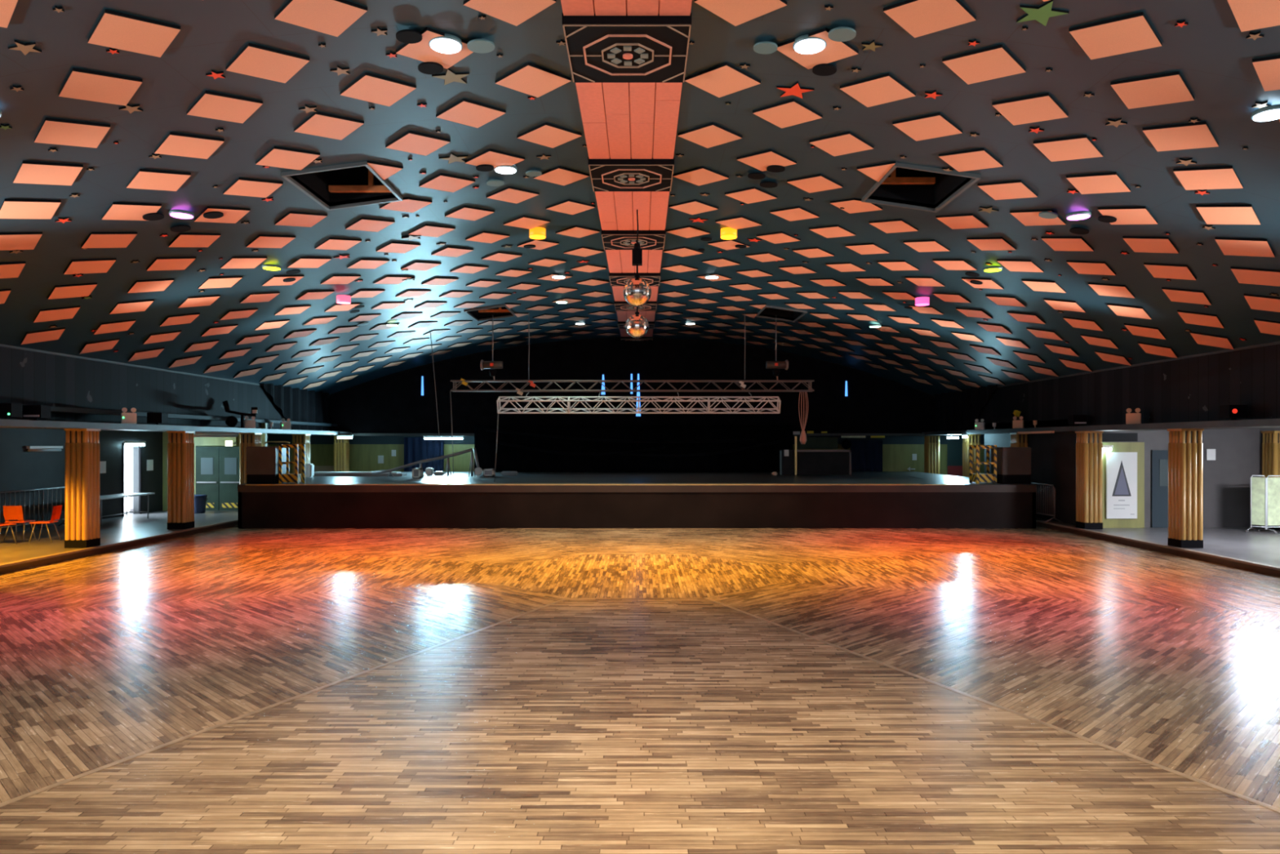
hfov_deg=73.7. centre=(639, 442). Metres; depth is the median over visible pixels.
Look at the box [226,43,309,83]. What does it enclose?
square tile
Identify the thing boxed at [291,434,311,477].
column
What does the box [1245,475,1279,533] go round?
folding screen
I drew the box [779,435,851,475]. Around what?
bar
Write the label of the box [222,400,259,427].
lighting stand
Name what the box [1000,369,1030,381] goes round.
square tile
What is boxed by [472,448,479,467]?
plank
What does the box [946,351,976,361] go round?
square tile
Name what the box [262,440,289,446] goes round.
pipe
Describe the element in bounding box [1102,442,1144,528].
display board
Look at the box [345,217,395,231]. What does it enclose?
square tile
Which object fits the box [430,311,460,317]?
square tile
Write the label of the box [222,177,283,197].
square tile
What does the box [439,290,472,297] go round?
square tile
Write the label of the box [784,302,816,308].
square tile
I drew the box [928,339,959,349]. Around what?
square tile
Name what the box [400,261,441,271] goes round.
square tile
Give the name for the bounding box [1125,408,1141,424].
emergency light
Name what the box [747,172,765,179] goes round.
round disc
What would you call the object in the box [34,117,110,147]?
square tile
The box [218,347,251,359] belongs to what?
square tile
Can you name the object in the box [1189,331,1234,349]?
square tile
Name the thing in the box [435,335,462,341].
square tile
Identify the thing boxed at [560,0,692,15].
boards
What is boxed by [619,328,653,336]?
boards
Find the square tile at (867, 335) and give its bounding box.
[854,332,883,340]
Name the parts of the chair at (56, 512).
leg, leg, seat, leg, backrest, leg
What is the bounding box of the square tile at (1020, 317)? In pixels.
[1007,311,1045,324]
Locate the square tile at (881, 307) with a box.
[862,302,896,311]
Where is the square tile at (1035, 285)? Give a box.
[1022,279,1066,293]
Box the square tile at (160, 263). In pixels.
[146,256,195,271]
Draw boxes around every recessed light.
[168,209,194,218]
[262,264,281,270]
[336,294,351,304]
[386,322,398,326]
[428,33,462,53]
[493,164,516,173]
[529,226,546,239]
[551,274,565,278]
[555,300,567,303]
[575,321,585,324]
[685,321,695,324]
[705,274,719,279]
[720,226,737,239]
[793,34,826,53]
[869,324,881,327]
[915,297,928,306]
[983,266,1002,271]
[1066,210,1091,220]
[1251,104,1279,121]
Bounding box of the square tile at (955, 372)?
[943,368,969,377]
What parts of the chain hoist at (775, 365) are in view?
motor, chain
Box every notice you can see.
[99,461,106,473]
[146,459,153,471]
[377,455,383,463]
[391,449,395,456]
[912,453,916,460]
[1206,448,1215,460]
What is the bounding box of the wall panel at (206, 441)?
[202,435,238,445]
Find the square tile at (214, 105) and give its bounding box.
[186,90,262,123]
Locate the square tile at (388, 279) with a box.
[373,275,412,284]
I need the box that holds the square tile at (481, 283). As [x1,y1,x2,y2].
[466,279,501,287]
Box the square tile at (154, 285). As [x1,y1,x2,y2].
[127,278,173,293]
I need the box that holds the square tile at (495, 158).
[464,148,524,168]
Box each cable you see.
[430,332,439,435]
[449,391,453,479]
[493,413,498,481]
[528,312,529,379]
[744,314,745,379]
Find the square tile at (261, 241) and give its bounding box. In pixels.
[245,234,295,248]
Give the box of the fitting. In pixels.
[792,431,799,434]
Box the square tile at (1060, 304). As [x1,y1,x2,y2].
[1044,298,1085,312]
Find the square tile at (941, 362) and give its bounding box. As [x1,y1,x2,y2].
[927,356,954,366]
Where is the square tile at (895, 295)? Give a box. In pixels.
[882,290,916,299]
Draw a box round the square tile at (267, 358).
[248,354,279,364]
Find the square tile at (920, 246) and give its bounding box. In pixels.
[902,239,950,252]
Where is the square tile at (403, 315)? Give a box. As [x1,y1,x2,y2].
[391,311,422,319]
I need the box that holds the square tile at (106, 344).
[79,337,119,354]
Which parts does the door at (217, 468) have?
vision panel, vision panel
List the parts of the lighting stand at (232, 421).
post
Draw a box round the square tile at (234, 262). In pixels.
[220,256,266,268]
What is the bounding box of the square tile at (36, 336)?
[21,327,65,344]
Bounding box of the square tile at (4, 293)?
[0,288,11,303]
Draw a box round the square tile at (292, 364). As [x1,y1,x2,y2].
[275,360,302,370]
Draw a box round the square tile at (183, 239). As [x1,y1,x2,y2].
[168,232,221,247]
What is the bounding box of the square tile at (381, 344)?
[368,340,395,347]
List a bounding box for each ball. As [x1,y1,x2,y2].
[622,209,651,306]
[625,306,648,337]
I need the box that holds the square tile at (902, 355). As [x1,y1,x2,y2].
[893,352,919,360]
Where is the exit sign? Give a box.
[225,440,232,446]
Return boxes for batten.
[1017,431,1054,433]
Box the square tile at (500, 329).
[487,327,513,332]
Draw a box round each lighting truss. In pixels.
[450,380,814,391]
[497,392,781,413]
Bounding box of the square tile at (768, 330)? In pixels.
[758,328,784,333]
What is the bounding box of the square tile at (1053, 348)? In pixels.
[1044,342,1079,356]
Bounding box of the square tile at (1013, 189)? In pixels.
[977,180,1037,199]
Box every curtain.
[404,437,444,471]
[850,440,882,471]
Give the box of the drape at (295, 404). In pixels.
[263,382,329,431]
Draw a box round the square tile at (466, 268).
[449,264,488,273]
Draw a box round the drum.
[475,466,482,475]
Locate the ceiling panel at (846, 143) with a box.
[808,131,874,156]
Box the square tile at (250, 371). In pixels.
[233,366,262,377]
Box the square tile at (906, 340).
[890,335,919,344]
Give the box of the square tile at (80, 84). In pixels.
[58,67,142,106]
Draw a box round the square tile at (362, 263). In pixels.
[346,258,389,268]
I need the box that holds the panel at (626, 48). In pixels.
[561,12,691,82]
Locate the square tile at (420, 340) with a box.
[403,337,429,344]
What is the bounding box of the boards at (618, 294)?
[612,286,658,301]
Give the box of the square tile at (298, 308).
[274,304,311,315]
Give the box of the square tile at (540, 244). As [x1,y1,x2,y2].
[516,239,559,249]
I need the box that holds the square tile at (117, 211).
[101,202,161,220]
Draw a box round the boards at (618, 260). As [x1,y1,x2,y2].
[605,249,662,272]
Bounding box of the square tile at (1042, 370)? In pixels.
[1027,364,1058,377]
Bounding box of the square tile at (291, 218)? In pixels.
[274,211,327,226]
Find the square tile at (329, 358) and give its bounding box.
[313,354,341,364]
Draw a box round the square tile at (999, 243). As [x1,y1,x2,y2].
[966,236,1016,250]
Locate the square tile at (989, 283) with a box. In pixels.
[961,277,1004,288]
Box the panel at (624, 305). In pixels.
[613,300,657,311]
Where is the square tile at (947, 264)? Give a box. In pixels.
[932,258,977,270]
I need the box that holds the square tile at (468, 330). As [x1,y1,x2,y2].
[456,328,483,333]
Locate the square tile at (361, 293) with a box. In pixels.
[350,289,385,297]
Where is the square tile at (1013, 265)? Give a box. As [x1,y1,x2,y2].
[996,259,1044,272]
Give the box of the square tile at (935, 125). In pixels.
[892,112,962,141]
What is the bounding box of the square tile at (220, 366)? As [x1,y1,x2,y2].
[203,361,234,373]
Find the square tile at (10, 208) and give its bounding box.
[0,199,61,218]
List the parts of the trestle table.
leg, leg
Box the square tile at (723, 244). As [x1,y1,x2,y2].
[707,239,750,249]
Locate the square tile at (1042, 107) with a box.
[991,93,1068,125]
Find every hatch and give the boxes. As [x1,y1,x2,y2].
[280,160,402,210]
[463,304,515,321]
[755,305,807,322]
[861,162,981,212]
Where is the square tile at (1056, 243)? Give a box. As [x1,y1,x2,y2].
[1040,236,1093,251]
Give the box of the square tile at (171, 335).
[142,330,181,344]
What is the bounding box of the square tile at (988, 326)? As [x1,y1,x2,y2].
[977,322,1012,333]
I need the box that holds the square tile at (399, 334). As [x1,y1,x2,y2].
[386,330,415,337]
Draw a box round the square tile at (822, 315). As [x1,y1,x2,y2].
[809,312,839,319]
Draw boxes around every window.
[124,445,129,511]
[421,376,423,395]
[601,374,604,394]
[630,373,632,393]
[635,373,640,416]
[844,381,847,395]
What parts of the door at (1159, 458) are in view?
vision panel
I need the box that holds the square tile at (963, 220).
[935,213,988,229]
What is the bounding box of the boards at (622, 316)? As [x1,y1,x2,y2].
[616,311,655,321]
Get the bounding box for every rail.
[841,435,865,437]
[871,435,884,437]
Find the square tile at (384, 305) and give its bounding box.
[371,302,404,309]
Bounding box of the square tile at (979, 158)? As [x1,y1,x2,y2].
[938,148,1003,172]
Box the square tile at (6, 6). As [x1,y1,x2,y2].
[0,0,17,27]
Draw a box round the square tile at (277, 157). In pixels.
[255,146,319,170]
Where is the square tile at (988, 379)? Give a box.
[977,373,1004,385]
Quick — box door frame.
[122,443,141,515]
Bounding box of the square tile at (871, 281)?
[855,276,893,285]
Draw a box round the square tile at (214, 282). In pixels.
[197,275,242,288]
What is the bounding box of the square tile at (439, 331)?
[422,328,450,334]
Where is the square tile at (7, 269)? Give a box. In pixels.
[0,261,25,278]
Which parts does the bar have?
post, panel, post, panel, panel, rail, post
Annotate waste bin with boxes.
[194,494,208,513]
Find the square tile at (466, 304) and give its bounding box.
[453,302,484,307]
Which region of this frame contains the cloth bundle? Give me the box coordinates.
[433,471,444,475]
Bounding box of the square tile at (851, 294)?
[837,290,873,298]
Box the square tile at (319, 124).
[293,111,364,140]
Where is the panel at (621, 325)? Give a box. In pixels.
[617,320,654,328]
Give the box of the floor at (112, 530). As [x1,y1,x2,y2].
[0,508,238,564]
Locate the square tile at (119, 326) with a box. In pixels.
[93,319,135,334]
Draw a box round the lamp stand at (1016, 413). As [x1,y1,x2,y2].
[1011,409,1021,419]
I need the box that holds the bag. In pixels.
[425,467,433,475]
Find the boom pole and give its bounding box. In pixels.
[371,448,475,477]
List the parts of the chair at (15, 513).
leg, backrest, leg, seat, leg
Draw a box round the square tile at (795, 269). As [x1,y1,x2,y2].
[778,265,817,274]
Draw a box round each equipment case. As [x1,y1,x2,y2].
[246,446,286,484]
[991,447,1031,484]
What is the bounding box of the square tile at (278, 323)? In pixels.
[254,319,289,329]
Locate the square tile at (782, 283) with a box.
[767,280,802,288]
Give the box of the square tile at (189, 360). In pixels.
[168,355,202,368]
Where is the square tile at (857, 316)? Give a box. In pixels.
[846,313,877,320]
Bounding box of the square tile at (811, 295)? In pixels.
[795,291,830,298]
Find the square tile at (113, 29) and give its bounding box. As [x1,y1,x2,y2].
[87,9,180,57]
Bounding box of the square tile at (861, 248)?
[844,242,889,254]
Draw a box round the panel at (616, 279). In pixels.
[608,271,660,286]
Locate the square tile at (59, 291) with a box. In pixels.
[47,282,97,299]
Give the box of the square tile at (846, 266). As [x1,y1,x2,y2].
[825,262,866,271]
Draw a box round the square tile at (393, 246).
[376,241,420,253]
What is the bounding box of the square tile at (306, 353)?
[291,348,320,358]
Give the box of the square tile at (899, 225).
[868,218,918,233]
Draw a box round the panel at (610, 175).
[588,156,674,191]
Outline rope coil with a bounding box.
[798,391,808,444]
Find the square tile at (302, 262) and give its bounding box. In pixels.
[287,257,331,267]
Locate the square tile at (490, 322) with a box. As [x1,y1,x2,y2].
[477,320,505,324]
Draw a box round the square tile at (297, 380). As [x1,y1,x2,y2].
[282,376,307,386]
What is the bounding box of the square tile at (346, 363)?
[333,360,359,368]
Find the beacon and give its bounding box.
[1033,420,1037,427]
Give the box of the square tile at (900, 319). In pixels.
[887,315,919,324]
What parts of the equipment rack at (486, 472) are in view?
amplifier panel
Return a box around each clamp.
[460,377,467,386]
[515,387,523,395]
[528,379,536,387]
[738,381,746,388]
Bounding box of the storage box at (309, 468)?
[305,463,314,476]
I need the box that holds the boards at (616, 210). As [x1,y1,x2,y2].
[595,191,669,230]
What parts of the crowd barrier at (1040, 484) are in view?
rail frame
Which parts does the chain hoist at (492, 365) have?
motor, chain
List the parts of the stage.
edge trim, rail, panel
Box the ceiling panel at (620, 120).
[575,82,682,159]
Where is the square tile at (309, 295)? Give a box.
[296,289,334,300]
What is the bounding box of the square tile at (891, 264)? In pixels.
[876,260,919,270]
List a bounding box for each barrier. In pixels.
[0,486,65,528]
[281,473,303,482]
[971,473,994,482]
[1031,482,1062,523]
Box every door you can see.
[195,446,239,510]
[946,435,962,476]
[1151,449,1168,527]
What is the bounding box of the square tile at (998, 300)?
[986,294,1026,306]
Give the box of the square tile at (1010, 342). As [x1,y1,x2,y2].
[995,336,1029,348]
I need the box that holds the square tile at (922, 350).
[910,346,937,355]
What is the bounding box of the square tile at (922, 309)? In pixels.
[908,305,943,314]
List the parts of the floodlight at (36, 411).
len glass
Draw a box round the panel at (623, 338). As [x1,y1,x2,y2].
[620,335,653,340]
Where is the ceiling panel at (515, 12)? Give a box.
[463,0,556,26]
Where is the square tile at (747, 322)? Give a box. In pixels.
[735,320,761,325]
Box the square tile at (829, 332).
[819,329,847,336]
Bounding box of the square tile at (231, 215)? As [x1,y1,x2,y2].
[194,206,250,223]
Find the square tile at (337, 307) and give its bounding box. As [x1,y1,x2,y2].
[324,302,359,311]
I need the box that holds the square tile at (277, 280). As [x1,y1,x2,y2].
[262,275,304,285]
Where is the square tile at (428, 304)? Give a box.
[414,301,446,308]
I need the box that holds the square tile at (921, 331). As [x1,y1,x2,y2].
[909,327,940,337]
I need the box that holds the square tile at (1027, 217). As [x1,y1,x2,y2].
[1009,208,1066,226]
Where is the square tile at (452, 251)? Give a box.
[431,246,473,257]
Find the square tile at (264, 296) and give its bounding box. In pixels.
[240,292,279,303]
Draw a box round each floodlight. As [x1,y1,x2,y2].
[0,403,22,419]
[22,404,50,420]
[146,412,168,425]
[1067,414,1087,426]
[1219,404,1248,420]
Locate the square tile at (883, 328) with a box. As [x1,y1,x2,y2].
[870,324,900,333]
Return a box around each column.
[63,428,101,547]
[166,431,195,528]
[239,432,262,484]
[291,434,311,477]
[333,435,349,471]
[924,435,939,474]
[962,434,981,477]
[1009,432,1028,447]
[1075,431,1103,528]
[1167,428,1204,547]
[1261,431,1279,528]
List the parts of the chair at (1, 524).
seat, leg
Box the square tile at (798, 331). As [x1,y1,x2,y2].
[788,328,814,334]
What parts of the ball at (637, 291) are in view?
motor, cord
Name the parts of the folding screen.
metal frame, fabric panel, metal frame, fabric panel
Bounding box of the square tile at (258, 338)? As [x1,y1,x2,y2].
[235,333,270,344]
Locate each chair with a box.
[0,523,17,543]
[3,505,35,542]
[28,505,62,542]
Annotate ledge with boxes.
[0,418,351,435]
[327,433,947,435]
[921,418,1279,435]
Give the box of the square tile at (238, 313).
[219,307,257,319]
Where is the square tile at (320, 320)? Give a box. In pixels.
[303,315,337,325]
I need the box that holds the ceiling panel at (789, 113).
[752,98,822,128]
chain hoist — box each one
[480,315,502,380]
[765,315,788,380]
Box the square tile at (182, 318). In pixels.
[160,312,199,326]
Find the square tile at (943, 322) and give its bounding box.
[930,318,964,328]
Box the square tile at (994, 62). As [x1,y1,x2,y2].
[942,44,1026,84]
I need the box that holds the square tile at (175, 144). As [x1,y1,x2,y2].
[154,132,224,159]
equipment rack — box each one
[412,467,422,478]
[483,468,494,476]
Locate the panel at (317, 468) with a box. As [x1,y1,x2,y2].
[312,466,333,476]
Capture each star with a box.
[0,123,12,129]
[8,40,41,55]
[8,249,22,253]
[9,84,23,92]
[48,147,57,151]
[52,5,64,13]
[54,217,71,223]
[69,193,79,197]
[72,273,83,277]
[81,294,92,299]
[86,167,94,170]
[106,47,119,54]
[118,104,142,113]
[130,259,139,263]
[148,153,161,159]
[159,233,168,237]
[205,70,225,79]
[215,127,224,132]
[240,220,249,224]
[262,197,273,201]
[298,104,317,113]
[312,159,322,164]
[318,42,325,47]
[329,65,350,75]
[333,253,350,259]
[371,26,387,35]
[386,51,397,57]
[401,234,421,240]
[402,276,414,281]
[417,102,426,107]
[431,68,469,85]
[436,242,446,245]
[438,152,468,164]
[478,14,485,19]
[496,53,502,57]
[501,244,512,248]
[527,95,536,100]
[536,153,551,159]
[555,39,565,45]
[576,259,589,262]
[688,216,708,222]
[699,192,710,196]
[739,62,750,69]
[746,237,762,242]
[776,81,814,98]
[803,197,813,200]
[824,4,833,10]
[832,106,840,110]
[851,66,861,72]
[861,40,882,51]
[924,89,942,98]
[942,167,953,171]
[968,39,979,46]
[969,132,979,137]
[978,206,999,213]
[1016,0,1069,26]
[1028,126,1044,133]
[1044,67,1052,71]
[1044,231,1054,235]
[1066,188,1079,194]
[1083,92,1094,97]
[1105,118,1127,127]
[1120,250,1128,254]
[1174,19,1188,27]
[1175,157,1196,166]
[1188,117,1199,123]
[1194,189,1209,195]
[1201,224,1215,230]
[1245,31,1263,39]
[1251,101,1271,108]
[1269,292,1279,296]
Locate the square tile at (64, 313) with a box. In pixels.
[33,305,79,322]
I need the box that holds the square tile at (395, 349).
[384,346,410,353]
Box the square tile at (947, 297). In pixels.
[932,292,970,302]
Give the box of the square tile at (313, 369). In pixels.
[297,364,324,374]
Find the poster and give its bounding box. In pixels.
[1106,452,1137,518]
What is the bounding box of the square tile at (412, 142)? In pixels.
[385,130,450,155]
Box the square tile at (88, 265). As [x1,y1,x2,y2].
[63,257,116,274]
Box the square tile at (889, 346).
[875,342,902,350]
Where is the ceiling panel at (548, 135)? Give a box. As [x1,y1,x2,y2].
[516,122,582,147]
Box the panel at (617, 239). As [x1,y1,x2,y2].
[600,228,665,249]
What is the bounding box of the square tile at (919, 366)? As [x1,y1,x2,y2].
[910,362,935,371]
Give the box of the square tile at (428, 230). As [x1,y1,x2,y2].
[408,223,455,237]
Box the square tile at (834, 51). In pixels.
[777,27,858,69]
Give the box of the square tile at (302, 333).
[284,328,316,338]
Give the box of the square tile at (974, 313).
[955,307,992,318]
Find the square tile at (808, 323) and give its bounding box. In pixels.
[798,320,826,327]
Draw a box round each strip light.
[26,445,62,451]
[123,441,146,446]
[193,431,239,436]
[336,431,353,438]
[423,435,463,439]
[946,435,959,439]
[961,433,968,437]
[1102,444,1113,450]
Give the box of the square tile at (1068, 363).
[1058,357,1092,371]
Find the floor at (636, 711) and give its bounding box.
[0,524,1279,853]
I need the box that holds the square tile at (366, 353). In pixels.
[350,350,377,358]
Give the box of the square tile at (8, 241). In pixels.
[0,231,42,250]
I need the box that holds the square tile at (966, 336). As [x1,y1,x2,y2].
[951,331,983,342]
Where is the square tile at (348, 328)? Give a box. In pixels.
[328,325,359,333]
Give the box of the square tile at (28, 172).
[13,160,83,185]
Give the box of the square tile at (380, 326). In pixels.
[368,322,399,330]
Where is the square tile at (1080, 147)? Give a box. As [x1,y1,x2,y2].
[1033,134,1102,161]
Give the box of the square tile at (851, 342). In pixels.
[841,338,867,346]
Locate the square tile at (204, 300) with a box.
[177,294,220,307]
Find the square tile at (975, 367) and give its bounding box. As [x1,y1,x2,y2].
[963,363,991,373]
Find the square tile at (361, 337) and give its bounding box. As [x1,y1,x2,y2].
[349,333,378,341]
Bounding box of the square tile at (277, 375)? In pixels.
[259,371,286,382]
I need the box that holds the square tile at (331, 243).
[315,237,361,250]
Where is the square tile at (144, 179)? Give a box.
[126,168,191,191]
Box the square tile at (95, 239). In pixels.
[81,231,137,248]
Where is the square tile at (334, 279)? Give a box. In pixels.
[320,275,360,284]
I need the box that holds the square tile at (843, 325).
[831,322,861,328]
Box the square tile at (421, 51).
[395,26,472,69]
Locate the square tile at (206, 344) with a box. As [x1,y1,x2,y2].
[184,339,219,352]
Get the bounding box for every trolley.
[279,444,305,484]
[968,444,996,484]
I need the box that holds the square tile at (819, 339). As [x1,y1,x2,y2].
[808,336,835,342]
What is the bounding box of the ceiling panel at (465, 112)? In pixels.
[435,98,506,128]
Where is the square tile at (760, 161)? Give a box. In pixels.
[736,149,796,171]
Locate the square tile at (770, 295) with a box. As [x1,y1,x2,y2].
[757,293,790,299]
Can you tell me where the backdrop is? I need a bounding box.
[474,424,793,472]
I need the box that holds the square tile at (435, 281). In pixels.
[421,276,458,285]
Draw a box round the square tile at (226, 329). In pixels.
[200,324,237,336]
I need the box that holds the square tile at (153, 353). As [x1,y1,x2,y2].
[128,346,164,361]
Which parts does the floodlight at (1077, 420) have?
len glass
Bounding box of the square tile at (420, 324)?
[408,320,437,327]
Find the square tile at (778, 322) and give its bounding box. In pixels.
[765,320,793,325]
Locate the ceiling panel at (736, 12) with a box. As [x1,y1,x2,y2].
[693,0,786,26]
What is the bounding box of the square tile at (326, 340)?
[309,337,339,346]
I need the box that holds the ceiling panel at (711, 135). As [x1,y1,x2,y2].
[677,122,742,148]
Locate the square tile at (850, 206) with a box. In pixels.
[830,198,882,213]
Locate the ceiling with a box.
[0,0,1279,395]
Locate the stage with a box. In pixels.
[237,471,1036,528]
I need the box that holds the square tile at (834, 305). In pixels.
[822,302,855,309]
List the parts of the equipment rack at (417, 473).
amplifier panel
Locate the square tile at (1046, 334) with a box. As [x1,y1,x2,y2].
[1026,327,1063,340]
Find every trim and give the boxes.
[0,343,330,395]
[0,520,238,573]
[0,597,1279,812]
[933,341,1279,397]
[1035,521,1279,576]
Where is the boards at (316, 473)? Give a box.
[314,471,406,475]
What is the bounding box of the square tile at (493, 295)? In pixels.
[479,292,511,298]
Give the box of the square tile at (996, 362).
[986,357,1016,368]
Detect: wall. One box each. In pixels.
[0,346,295,430]
[0,427,162,533]
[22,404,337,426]
[162,422,266,510]
[198,445,239,446]
[266,434,984,475]
[329,337,934,433]
[946,343,1279,524]
[1102,427,1279,527]
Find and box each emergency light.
[120,407,136,423]
[225,440,236,446]
[244,415,255,428]
[280,417,290,429]
[974,418,985,430]
[1012,416,1024,428]
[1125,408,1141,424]
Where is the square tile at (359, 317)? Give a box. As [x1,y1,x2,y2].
[348,313,381,321]
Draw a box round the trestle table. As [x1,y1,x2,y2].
[99,492,155,525]
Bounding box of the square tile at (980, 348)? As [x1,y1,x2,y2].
[969,344,1000,355]
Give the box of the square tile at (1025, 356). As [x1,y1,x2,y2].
[1013,351,1045,363]
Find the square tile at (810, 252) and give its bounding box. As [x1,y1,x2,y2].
[792,246,834,257]
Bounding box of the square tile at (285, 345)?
[266,341,297,351]
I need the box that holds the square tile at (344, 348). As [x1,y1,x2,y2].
[331,343,359,352]
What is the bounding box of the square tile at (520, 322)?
[509,320,535,325]
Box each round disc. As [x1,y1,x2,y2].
[142,213,164,220]
[170,225,191,232]
[203,211,223,218]
[283,277,295,282]
[285,269,300,274]
[350,310,359,313]
[354,305,364,308]
[356,322,368,325]
[395,29,422,44]
[417,62,443,75]
[466,39,494,53]
[475,164,493,171]
[486,179,504,186]
[524,244,535,248]
[525,170,542,177]
[700,237,711,240]
[734,244,746,248]
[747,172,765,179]
[753,40,777,53]
[760,181,777,187]
[766,164,785,172]
[812,63,836,75]
[827,26,856,41]
[964,271,979,276]
[969,280,982,284]
[1038,211,1057,218]
[1069,227,1088,234]
[1097,215,1116,222]
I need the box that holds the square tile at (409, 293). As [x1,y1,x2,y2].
[395,289,431,297]
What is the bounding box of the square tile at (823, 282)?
[809,278,846,286]
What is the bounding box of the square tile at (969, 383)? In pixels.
[957,377,981,387]
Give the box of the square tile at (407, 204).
[379,197,432,213]
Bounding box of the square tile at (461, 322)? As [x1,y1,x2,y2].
[444,320,472,325]
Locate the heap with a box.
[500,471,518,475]
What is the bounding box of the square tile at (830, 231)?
[808,224,856,238]
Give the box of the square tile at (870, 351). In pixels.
[860,348,886,355]
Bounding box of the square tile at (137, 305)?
[109,299,154,314]
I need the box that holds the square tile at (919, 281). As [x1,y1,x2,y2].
[905,276,945,286]

